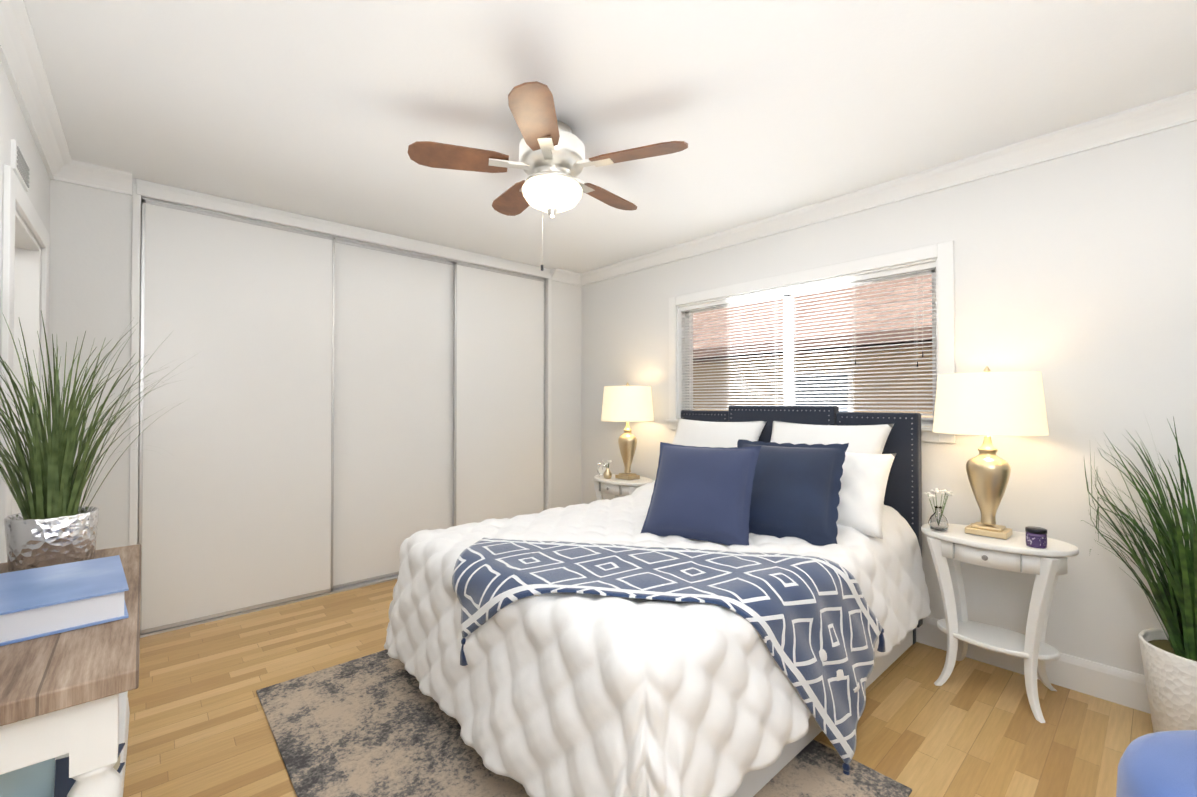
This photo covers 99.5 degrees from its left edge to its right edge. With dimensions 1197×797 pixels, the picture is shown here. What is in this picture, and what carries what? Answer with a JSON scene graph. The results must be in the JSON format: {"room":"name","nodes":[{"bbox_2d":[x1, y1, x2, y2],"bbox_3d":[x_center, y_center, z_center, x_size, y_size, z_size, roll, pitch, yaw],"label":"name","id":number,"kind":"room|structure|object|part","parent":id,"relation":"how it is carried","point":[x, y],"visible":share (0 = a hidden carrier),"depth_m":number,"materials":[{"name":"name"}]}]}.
{"room":"bedroom","nodes":[
{"label":"bedroom","id":0,"kind":"room"},
{"bbox_2d":[0,61,49,397],"bbox_3d":[-1.212,0.034,0.713,0.150,2.440,4.880,1,-1,-42],"label":"wall","id":1,"kind":"structure","parent":0,"point":[13,125],"depth_m":1.88,"materials":[{"name":"white paint"}]},
{"bbox_2d":[10,139,29,191],"bbox_3d":[-2.118,-0.849,1.858,0.016,0.100,0.260,1,-1,-42],"label":"air vent","id":2,"kind":"object","parent":1,"relation":"in","point":[19,166],"visible":0.98,"depth_m":1.81,"materials":[{"name":"white metal"}]},
{"bbox_2d":[0,164,49,562],"bbox_3d":[-2.309,0.250,1.949,0.168,2.035,0.920,1,-1,-42],"label":"door frame","id":3,"kind":"structure","parent":1,"relation":"attached to","point":[25,269],"depth_m":2.21,"materials":[{"name":"white"}]},
{"bbox_2d":[0,0,83,185],"bbox_3d":[-1.122,-1.138,0.806,0.090,0.094,4.580,1,-1,-42],"label":"crown molding","id":4,"kind":"structure","parent":1,"relation":"attached to","point":[20,60],"depth_m":1.85,"materials":[{"name":"white"}]},
{"bbox_2d":[47,178,580,549],"bbox_3d":[-1.488,0.066,3.674,3.390,2.440,0.200,1,-1,-42],"label":"wall","id":5,"kind":"structure","parent":0,"point":[90,261],"depth_m":2.62,"materials":[{"name":"white paint"}]},
{"bbox_2d":[129,179,550,637],"bbox_3d":[-1.475,0.065,3.614,2.740,2.440,0.128,1,-1,-42],"label":"closet","id":6,"kind":"object","parent":5,"relation":"attached to","point":[347,414],"depth_m":3.25,"materials":[{"name":"white"}]},
{"bbox_3d":[-2.111,0.097,3.042,0.951,2.335,0.030,1,-1,-42],"label":"door","id":7,"kind":"part","parent":6,"relation":"part of","materials":[{"name":"white"}]},
{"bbox_3d":[-1.465,0.103,3.674,0.965,2.335,0.030,1,-1,-42],"label":"door","id":8,"kind":"part","parent":6,"relation":"part of","materials":[{"name":"white"}]},
{"bbox_3d":[-0.802,0.109,4.215,0.856,2.335,0.030,1,-1,-42],"label":"door","id":9,"kind":"part","parent":6,"relation":"part of","materials":[{"name":"white wood"}]},
{"bbox_2d":[24,0,1196,272],"bbox_3d":[-0.390,-1.227,1.563,4.890,0.100,5.030,1,-1,-42],"label":"ceiling","id":10,"kind":"structure","parent":0,"point":[330,110],"depth_m":1.95,"materials":[{"name":"white paint"}]},
{"bbox_2d":[408,81,687,270],"bbox_3d":[-0.198,-0.851,2.227,1.118,0.635,1.118,1,-1,-42],"label":"ceiling fan","id":11,"kind":"object","parent":10,"relation":"hanging from","point":[552,163],"visible":1,"depth_m":2.09,"materials":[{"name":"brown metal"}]},
{"bbox_3d":[-0.217,-0.735,2.169,0.105,0.401,0.060,1,-1,-42],"label":"chain","id":12,"kind":"part","parent":11,"relation":"part of","materials":[{"name":"silver metal"}]},
{"bbox_3d":[-0.200,-1.040,2.195,0.284,0.257,0.284,1,-1,-42],"label":"motor","id":13,"kind":"part","parent":11,"relation":"part of","materials":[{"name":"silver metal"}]},
{"bbox_3d":[-0.200,-0.868,2.193,0.260,0.100,0.260,1,-1,-42],"label":"lamp shade","id":14,"kind":"part","parent":11,"relation":"part of","materials":[{"name":"white glass"}]},
{"bbox_2d":[123,579,1153,796],"bbox_3d":[-0.390,1.313,1.536,4.890,0.100,5.030,1,-1,-42],"label":"floor","id":15,"kind":"structure","parent":0,"point":[199,726],"depth_m":2.01,"materials":[{"name":"laminate"}]},
{"bbox_2d":[0,544,141,796],"bbox_3d":[-1.188,0.848,1.067,0.326,0.820,0.980,1,-1,-42],"label":"console table","id":16,"kind":"object","parent":15,"relation":"on","point":[63,694],"visible":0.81,"depth_m":0.80,"materials":[{"name":"white paint"}]},
{"bbox_2d":[0,555,128,645],"bbox_3d":[-1.137,0.407,1.031,0.320,0.058,0.250,-1,-1,44],"label":"book","id":17,"kind":"object","parent":16,"relation":"on","point":[45,601],"visible":1,"depth_m":0.98,"materials":[{"name":"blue paper"}]},
{"bbox_2d":[55,743,124,796],"bbox_3d":[-1.027,0.753,0.911,0.200,0.045,0.270,0,-1,-30],"label":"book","id":18,"kind":"object","parent":16,"relation":"in","point":[64,783],"visible":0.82,"depth_m":0.98,"materials":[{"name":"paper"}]},
{"bbox_2d":[0,757,55,796],"bbox_3d":[-1.028,0.653,0.884,0.112,0.150,0.112,1,-1,-42],"label":"book","id":19,"kind":"object","parent":18,"relation":"on","point":[36,780],"visible":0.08,"depth_m":0.87,"materials":[{"name":"blue paper"}]},
{"bbox_2d":[0,311,189,571],"bbox_3d":[-1.394,0.104,1.405,0.446,0.674,0.716,1,-1,-42],"label":"potted plant","id":20,"kind":"object","parent":16,"relation":"on","point":[53,522],"visible":1,"depth_m":1.30,"materials":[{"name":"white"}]},
{"bbox_3d":[-1.442,0.371,1.342,0.172,0.138,0.172,1,-1,-42],"label":"pot","id":21,"kind":"part","parent":20,"relation":"part of","materials":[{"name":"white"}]},
{"bbox_2d":[256,649,911,796],"bbox_3d":[-0.235,1.262,1.910,1.480,0.008,2.080,1,-1,-42],"label":"rug","id":22,"kind":"object","parent":15,"relation":"on","point":[378,724],"visible":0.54,"depth_m":1.81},
{"bbox_2d":[593,474,652,499],"bbox_3d":[0.192,0.957,3.962,0.360,0.665,0.550,1,-1,-42],"label":"nightstand","id":23,"kind":"object","parent":15,"relation":"on","point":[614,486],"visible":0.25,"depth_m":3.85,"materials":[{"name":"white paint"}]},
{"bbox_2d":[597,460,607,474],"bbox_3d":[0.034,0.559,4.053,0.088,0.131,0.036,0,-1,7],"label":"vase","id":24,"kind":"object","parent":23,"relation":"on","point":[601,468],"visible":0.81,"depth_m":4.04,"materials":[{"name":"white metal"}]},
{"bbox_2d":[603,460,611,478],"bbox_3d":[0.071,0.550,3.951,0.068,0.145,0.069,1,-1,-42],"label":"decor","id":25,"kind":"object","parent":23,"relation":"on","point":[607,474],"visible":1,"depth_m":3.93,"materials":[{"name":"gold metal"}]},
{"bbox_3d":[0.084,0.687,3.868,0.049,0.068,0.233,1,-1,-42],"label":"knob","id":26,"kind":"part","parent":23,"relation":"part of","materials":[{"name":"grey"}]},
{"bbox_2d":[601,382,653,479],"bbox_3d":[0.226,0.248,3.946,0.410,0.748,0.410,1,-1,-42],"label":"lamp","id":27,"kind":"object","parent":23,"relation":"on","point":[627,403],"visible":1,"depth_m":3.81,"materials":[{"name":"beige fabric"}]},
{"bbox_3d":[0.226,0.041,3.949,0.410,0.265,0.410,1,-1,-42],"label":"lamp shade","id":28,"kind":"part","parent":27,"relation":"part of","materials":[{"name":"beige fabric"}]},
{"bbox_2d":[384,406,930,796],"bbox_3d":[0.349,0.683,2.454,2.229,1.290,1.789,1,-1,-42],"label":"bed","id":29,"kind":"object","parent":15,"relation":"on","point":[733,601],"visible":1,"depth_m":1.77,"materials":[{"name":"grey fabric"}]},
{"bbox_2d":[452,538,881,763],"bbox_3d":[0.232,0.915,2.010,1.348,0.626,1.281,1,-1,-42],"label":"throw","id":30,"kind":"object","parent":29,"relation":"on","point":[595,650],"depth_m":1.57,"materials":[{"name":"blue fabric"}]},
{"bbox_3d":[1.139,0.663,3.182,0.080,1.235,1.546,1,-1,-42],"label":"headboard","id":31,"kind":"part","parent":29,"relation":"part of","materials":[{"name":"blue fabric"}]},
{"bbox_2d":[921,524,1078,722],"bbox_3d":[1.742,0.938,2.232,0.360,0.665,0.550,1,-1,-42],"label":"nightstand","id":32,"kind":"object","parent":15,"relation":"on","point":[952,546],"visible":0.96,"depth_m":2.16,"materials":[{"name":"white paint"}]},
{"bbox_2d":[923,488,952,530],"bbox_3d":[1.560,0.508,2.335,0.115,0.194,0.123,1,-1,-42],"label":"bud vase","id":33,"kind":"object","parent":32,"relation":"on","point":[937,521],"visible":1,"depth_m":2.31,"materials":[{"name":"clear glass"}]},
{"bbox_3d":[1.563,0.551,2.331,0.080,0.108,0.080,1,-1,-42],"label":"glass","id":34,"kind":"part","parent":33,"relation":"part of","materials":[{"name":"white"}]},
{"bbox_3d":[1.635,0.668,2.138,0.049,0.068,0.233,1,-1,-42],"label":"knob","id":35,"kind":"part","parent":32,"relation":"part of","materials":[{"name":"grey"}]},
{"bbox_2d":[933,366,1048,539],"bbox_3d":[1.736,0.230,2.261,0.410,0.748,0.410,1,-1,-42],"label":"lamp","id":36,"kind":"object","parent":32,"relation":"on","point":[987,402],"visible":1,"depth_m":2.16,"materials":[{"name":"beige"}]},
{"bbox_3d":[1.736,0.015,2.263,0.060,0.319,0.060,1,-1,-42],"label":"stem","id":37,"kind":"part","parent":36,"relation":"part of","materials":[{"name":"beige"}]},
{"bbox_3d":[1.736,0.022,2.263,0.410,0.265,0.410,1,-1,-42],"label":"lamp shade","id":38,"kind":"part","parent":36,"relation":"part of","materials":[{"name":"beige fabric"}]},
{"bbox_2d":[937,619,1059,660],"bbox_3d":[1.742,1.054,2.231,0.250,0.022,0.430,1,-1,-42],"label":"shelf","id":39,"kind":"object","parent":32,"relation":"attached to","point":[986,636],"depth_m":2.20,"materials":[{"name":"white paint"}]},
{"bbox_2d":[1025,526,1046,548],"bbox_3d":[1.782,0.565,2.064,0.069,0.075,0.069,1,-1,-42],"label":"candle","id":40,"kind":"object","parent":32,"relation":"on","point":[1036,537],"visible":1,"depth_m":2.04,"materials":[{"name":"purple wax"}]},
{"bbox_2d":[1081,416,1196,732],"bbox_3d":[2.114,0.651,1.598,0.735,1.224,0.814,1,-1,-42],"label":"plant","id":41,"kind":"object","parent":15,"relation":"on","point":[1169,656],"visible":0.92,"depth_m":1.79,"materials":[{"name":"green plant"}]},
{"bbox_3d":[2.159,1.076,1.788,0.344,0.378,0.344,1,-1,-42],"label":"pot","id":42,"kind":"part","parent":41,"relation":"part of","materials":[{"name":"white ceramic"}]},
{"bbox_2d":[1116,730,1196,796],"bbox_3d":[1.460,1.029,0.935,0.712,0.453,0.712,1,-1,-42],"label":"chair","id":43,"kind":"object","parent":15,"relation":"on","point":[1160,764],"visible":1,"depth_m":1.13,"materials":[{"name":"blue fabric"}]},
{"bbox_2d":[581,121,1196,674],"bbox_3d":[1.425,0.060,3.075,0.150,2.440,4.880,1,-1,-42],"label":"wall","id":44,"kind":"structure","parent":0,"point":[1075,281],"depth_m":2.27,"materials":[{"name":"white paint"}]},
{"bbox_2d":[666,240,955,442],"bbox_3d":[1.218,-0.278,3.283,0.185,1.020,1.890,1,-1,-42],"label":"window","id":45,"kind":"structure","parent":44,"relation":"in","point":[942,254],"depth_m":3.04,"materials":[{"name":"white wood"}]},
{"bbox_2d":[680,262,936,426],"bbox_3d":[1.201,-0.276,3.268,0.039,0.859,1.692,1,-1,-42],"label":"window blinds","id":46,"kind":"object","parent":45,"relation":"attached to","point":[881,275],"visible":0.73,"depth_m":3.08,"materials":[{"name":"white plastic"}]},
{"bbox_3d":[1.205,-0.268,3.271,0.028,0.820,1.485,1,-1,-42],"label":"cord","id":47,"kind":"part","parent":46,"relation":"part of","materials":[{"name":"white plastic"}]},
{"bbox_3d":[1.598,-0.425,2.803,0.008,0.517,0.348,1,-1,-42],"label":"cord","id":48,"kind":"part","parent":46,"relation":"part of","materials":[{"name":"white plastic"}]},
{"bbox_3d":[1.255,-0.275,3.317,0.045,0.862,1.696,1,-1,-42],"label":"window frame sash","id":49,"kind":"part","parent":45,"relation":"part of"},
{"bbox_2d":[572,89,1196,285],"bbox_3d":[1.335,-1.114,3.008,0.090,0.094,4.580,1,-1,-42],"label":"crown molding","id":50,"kind":"structure","parent":44,"relation":"attached to","point":[1180,109],"depth_m":2.55,"materials":[{"name":"white"}]},
{"bbox_2d":[916,617,1150,713],"bbox_3d":[1.363,1.208,3.007,0.016,0.142,4.580,1,-1,-42],"label":"baseboard","id":51,"kind":"structure","parent":44,"relation":"attached to","point":[1110,683],"depth_m":2.19,"materials":[{"name":"white wood"}]},
{"label":"outside","id":52,"kind":"structure","parent":0,"visible":0},
{"bbox_2d":[693,274,932,426],"bbox_3d":[3.398,-0.786,6.277,7.050,4.400,13.000,1,-1,-42],"label":"house","id":53,"kind":"structure","parent":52,"point":[861,323],"depth_m":5.83,"materials":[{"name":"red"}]}
]}

